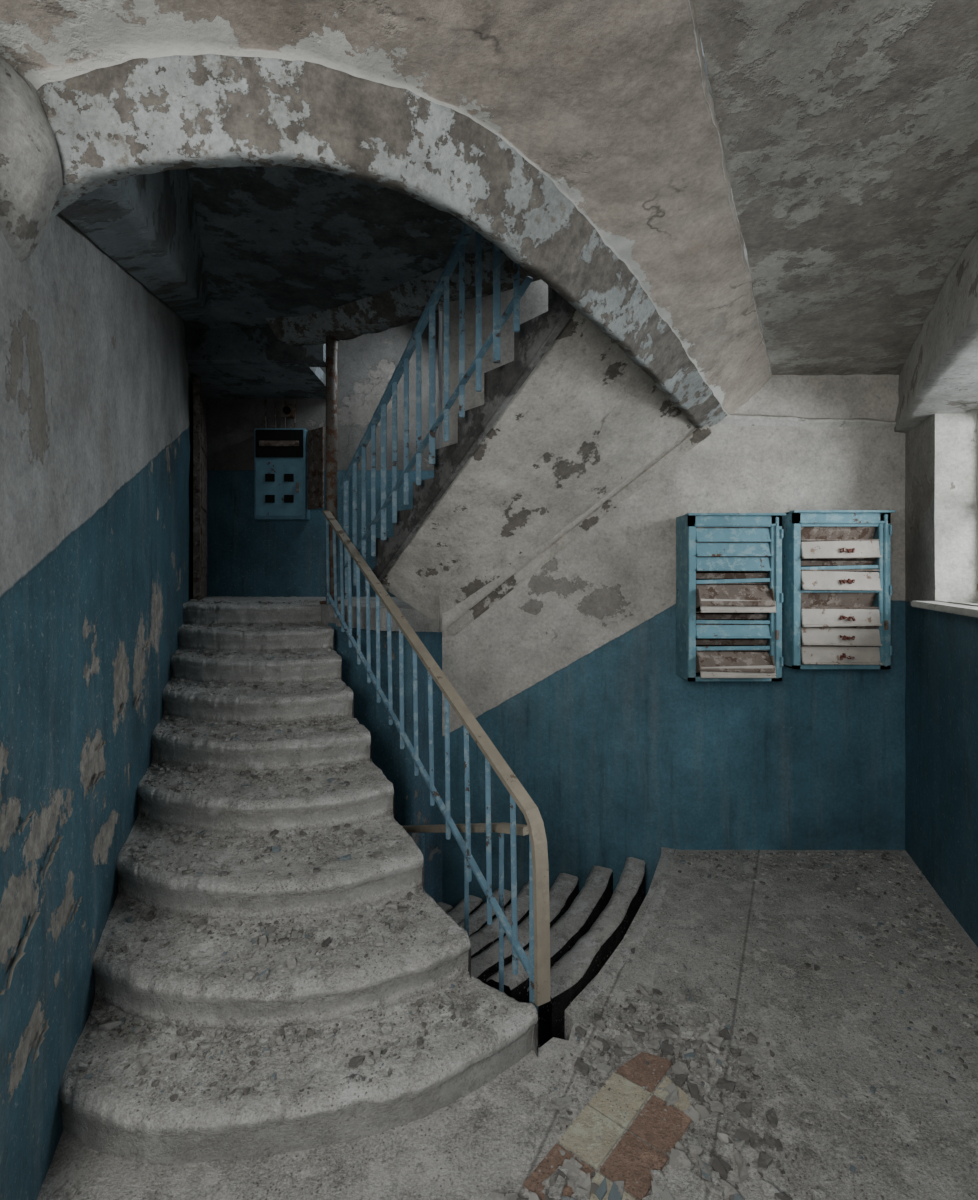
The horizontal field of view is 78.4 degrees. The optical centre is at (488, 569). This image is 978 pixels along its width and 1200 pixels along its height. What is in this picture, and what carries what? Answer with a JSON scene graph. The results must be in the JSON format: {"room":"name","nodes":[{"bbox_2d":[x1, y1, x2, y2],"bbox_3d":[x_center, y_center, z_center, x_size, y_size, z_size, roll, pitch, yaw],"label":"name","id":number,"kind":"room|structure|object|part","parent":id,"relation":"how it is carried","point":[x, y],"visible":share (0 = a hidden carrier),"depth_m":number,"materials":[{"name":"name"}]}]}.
{"room":"apartment building stairwell","nodes":[
{"label":"apartment building stairwell","id":0,"kind":"room"},
{"bbox_2d":[0,213,192,1199],"bbox_3d":[-1.615,-0.551,2.325,0.656,4.516,7.109,0,0,-13],"label":"wall","id":1,"kind":"structure","parent":0,"point":[96,384],"depth_m":1.80,"materials":[{"name":"paint"}]},
{"bbox_2d":[0,58,62,261],"bbox_3d":[-1.129,-0.929,1.338,0.283,0.595,0.354,0,0,0],"label":"arch","id":2,"kind":"object","parent":1,"relation":"attached to","point":[31,178],"visible":0.79,"depth_m":1.32,"materials":[{"name":"grey paint"}]},
{"bbox_2d":[0,642,149,1063],"bbox_3d":[-1.343,0.775,2.111,0.033,0.845,1.810,0,0,-21],"label":"flakes","id":3,"kind":"object","parent":1,"relation":"attached to","point":[35,915],"visible":1,"depth_m":1.47,"materials":[{"name":"grey paint"}]},
{"bbox_2d":[193,377,206,599],"bbox_3d":[-2.496,-0.660,5.202,0.059,1.800,0.750,0,0,-21],"label":"door","id":4,"kind":"structure","parent":1,"relation":"in","point":[199,399],"depth_m":4.86,"materials":[{"name":"brown wood"}]},
{"bbox_2d":[59,166,540,398],"bbox_3d":[-1.062,-1.486,3.792,2.447,1.146,4.966,0,0,-25],"label":"ceiling","id":5,"kind":"structure","parent":0,"point":[258,265],"depth_m":3.47,"materials":[{"name":"grey paint"}]},
{"bbox_2d":[206,312,438,596],"bbox_3d":[-1.500,-1.200,5.600,2.608,3.207,0.010,0,0,0],"label":"wall","id":6,"kind":"structure","parent":0,"point":[247,556],"depth_m":5.60,"materials":[{"name":"paint"}]},
{"bbox_2d":[281,404,294,417],"bbox_3d":[-1.860,-1.470,5.550,0.130,0.120,0.080,0,0,0],"label":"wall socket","id":7,"kind":"object","parent":6,"relation":"attached to","point":[287,410],"visible":1,"depth_m":5.53,"materials":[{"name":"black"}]},
{"bbox_2d":[254,399,323,520],"bbox_3d":[-1.793,-1.020,5.452,0.655,1.120,0.266,0,0,0],"label":"panel","id":8,"kind":"object","parent":6,"relation":"attached to","point":[288,462],"visible":1,"depth_m":5.40,"materials":[{"name":"blue metal"}]},
{"bbox_2d":[328,623,442,902],"bbox_3d":[-0.629,1.890,4.183,0.975,3.026,0.449,0,0,-12],"label":"wall","id":9,"kind":"structure","parent":0,"point":[412,806],"depth_m":4.12,"materials":[{"name":"paint"}]},
{"bbox_2d":[438,302,442,632],"bbox_3d":[-0.320,-1.201,4.724,0.011,3.206,1.860,0,0,0],"label":"wall","id":10,"kind":"structure","parent":0,"point":[439,311],"depth_m":3.94,"materials":[{"name":"grey paint"}]},
{"bbox_2d":[372,286,711,635],"bbox_3d":[0.335,-0.434,3.558,1.351,1.711,1.863,0,0,-38],"label":"flight","id":11,"kind":"object","parent":10,"relation":"attached to","point":[560,425],"visible":0.96,"depth_m":3.30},
{"bbox_2d":[339,224,532,598],"bbox_3d":[-0.397,-0.927,3.325,0.045,2.253,2.132,0,0,-36],"label":"stair railing","id":12,"kind":"object","parent":11,"relation":"attached to","point":[458,253],"visible":0.8,"depth_m":3.19,"materials":[{"name":"blue metal"}]},
{"bbox_2d":[36,847,977,1199],"bbox_3d":[0.425,1.650,1.150,4.050,0.100,4.700,0,0,0],"label":"floor","id":13,"kind":"structure","parent":0,"point":[492,1138],"depth_m":1.90,"materials":[{"name":"grey concrete"}]},
{"bbox_2d":[54,851,977,1199],"bbox_3d":[0.595,1.590,2.294,3.447,0.030,2.213,0,0,0],"label":"debris","id":14,"kind":"object","parent":13,"relation":"on","point":[712,1168],"visible":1,"depth_m":1.94,"materials":[{"name":"paint"}]},
{"bbox_2d":[437,848,673,1047],"bbox_3d":[0.173,2.235,3.356,1.966,1.285,1.359,0,0,45],"label":"staircase","id":15,"kind":"structure","parent":13,"relation":"attached to","point":[587,926],"depth_m":2.90,"materials":[{"name":"concrete"}]},
{"bbox_2d":[402,822,528,991],"bbox_3d":[-0.244,1.616,2.944,0.077,1.267,1.524,0,0,-30],"label":"stair railing","id":16,"kind":"object","parent":15,"relation":"on","point":[501,828],"visible":0.42,"depth_m":2.42,"materials":[{"name":"blue metal"}]},
{"bbox_2d":[523,1052,713,1199],"bbox_3d":[0.440,1.599,1.667,0.380,0.011,0.627,0,0,42],"label":"tiles","id":17,"kind":"structure","parent":13,"relation":"on","point":[632,1161],"depth_m":1.69,"materials":[{"name":"tile"}]},
{"bbox_2d":[442,106,905,907],"bbox_3d":[1.045,0.301,3.541,2.759,6.205,0.210,0,0,9],"label":"wall","id":18,"kind":"structure","parent":0,"point":[571,676],"depth_m":3.46,"materials":[{"name":"paint"}]},
{"bbox_2d":[676,513,785,680],"bbox_3d":[1.315,0.146,3.277,0.520,0.897,0.283,0,0,0],"label":"mailbox","id":19,"kind":"object","parent":18,"relation":"attached to","point":[729,595],"visible":1,"depth_m":3.21,"materials":[{"name":"blue paint"}]},
{"bbox_2d":[716,413,895,427],"bbox_3d":[1.832,-0.857,3.409,1.069,0.097,0.063,0,0,0],"label":"trim","id":20,"kind":"structure","parent":18,"relation":"attached to","point":[738,419],"depth_m":3.40,"materials":[{"name":"grey paint"}]},
{"bbox_2d":[782,510,895,668],"bbox_3d":[1.885,0.106,3.295,0.540,0.847,0.247,0,0,0],"label":"mailbox","id":21,"kind":"object","parent":18,"relation":"attached to","point":[837,587],"visible":0.97,"depth_m":3.20,"materials":[{"name":"blue paint"}]},
{"bbox_2d":[703,56,714,105],"bbox_3d":[-0.700,-2.700,4.450,4.600,0.100,2.500,0,0,0],"label":"ceiling","id":22,"kind":"structure","parent":0,"point":[705,65],"depth_m":3.27,"materials":[{"name":"grey paint"}]},
{"bbox_2d":[693,0,977,375],"bbox_3d":[0.938,-1.207,1.179,3.638,0.193,4.571,0,0,0],"label":"ceiling","id":23,"kind":"structure","parent":0,"point":[849,128],"depth_m":1.73,"materials":[{"name":"grey paint"}]},
{"bbox_2d":[0,0,771,427],"bbox_3d":[-0.283,-1.403,1.544,1.524,1.207,5.208,0,0,29],"label":"arch","id":24,"kind":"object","parent":23,"relation":"attached to","point":[580,139],"depth_m":1.44,"materials":[{"name":"grey paint"}]},
{"bbox_2d":[905,414,977,946],"bbox_3d":[1.986,0.175,1.147,0.340,3.055,4.688,0,0,6],"label":"wall","id":25,"kind":"structure","parent":0,"point":[941,683],"depth_m":3.00,"materials":[{"name":"paint"}]},
{"bbox_2d":[894,231,977,432],"bbox_3d":[1.860,-0.972,2.132,0.781,0.415,2.860,0,0,11],"label":"arch","id":26,"kind":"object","parent":25,"relation":"attached to","point":[939,374],"depth_m":2.45,"materials":[{"name":"grey paint"}]},
{"bbox_2d":[911,601,977,617],"bbox_3d":[2.041,0.170,2.553,0.140,0.030,0.972,0,0,19],"label":"window sill","id":27,"kind":"structure","parent":25,"relation":"attached to","point":[972,611],"depth_m":2.62,"materials":[{"name":"white paint"}]},
{"bbox_2d":[935,405,977,604],"bbox_3d":[2.152,-0.315,2.207,0.421,0.950,1.588,0,0,12],"label":"window","id":28,"kind":"structure","parent":25,"relation":"in","point":[956,435],"depth_m":2.97,"materials":[{"name":"white glass"}]},
{"bbox_3d":[2.200,-0.315,2.197,0.179,0.940,1.588,0,0,12],"label":"frame","id":29,"kind":"part","parent":28,"relation":"part of","materials":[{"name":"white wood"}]},
{"bbox_3d":[0.000,3.250,3.500,5.000,0.100,4.000,0,0,0],"label":"floor","id":30,"kind":"structure","parent":0,"visible":0},
{"bbox_2d":[59,596,537,1163],"bbox_3d":[-1.447,1.765,3.718,1.380,3.071,4.703,0,0,-26],"label":"staircase","id":31,"kind":"structure","parent":30,"relation":"on","point":[125,1125],"depth_m":2.08,"materials":[{"name":"concrete"}]},
{"bbox_2d":[73,599,512,1107],"bbox_3d":[-1.302,0.851,3.326,1.244,1.241,3.774,0,0,-27],"label":"debris","id":32,"kind":"object","parent":31,"relation":"on","point":[109,1021],"visible":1,"depth_m":2.14,"materials":[{"name":"paint"}]},
{"bbox_2d":[310,597,441,631],"bbox_3d":[-0.975,0.325,4.755,1.450,0.150,1.790,0,0,0],"label":"landing","id":33,"kind":"object","parent":31,"relation":"on","point":[417,621],"visible":0.38,"depth_m":4.01,"materials":[{"name":"concrete"}]},
{"bbox_2d":[320,335,340,603],"bbox_3d":[-1.170,-0.790,4.460,0.140,2.120,0.140,0,0,0],"label":"support post","id":34,"kind":"object","parent":33,"relation":"on","point":[331,341],"visible":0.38,"depth_m":4.42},
{"bbox_2d":[322,510,549,1012],"bbox_3d":[-0.515,0.539,3.220,0.064,1.962,2.780,0,0,-30],"label":"stair railing","id":35,"kind":"object","parent":31,"relation":"attached to","point":[537,967],"visible":0.98,"depth_m":2.50,"materials":[{"name":"blue metal"}]}
]}

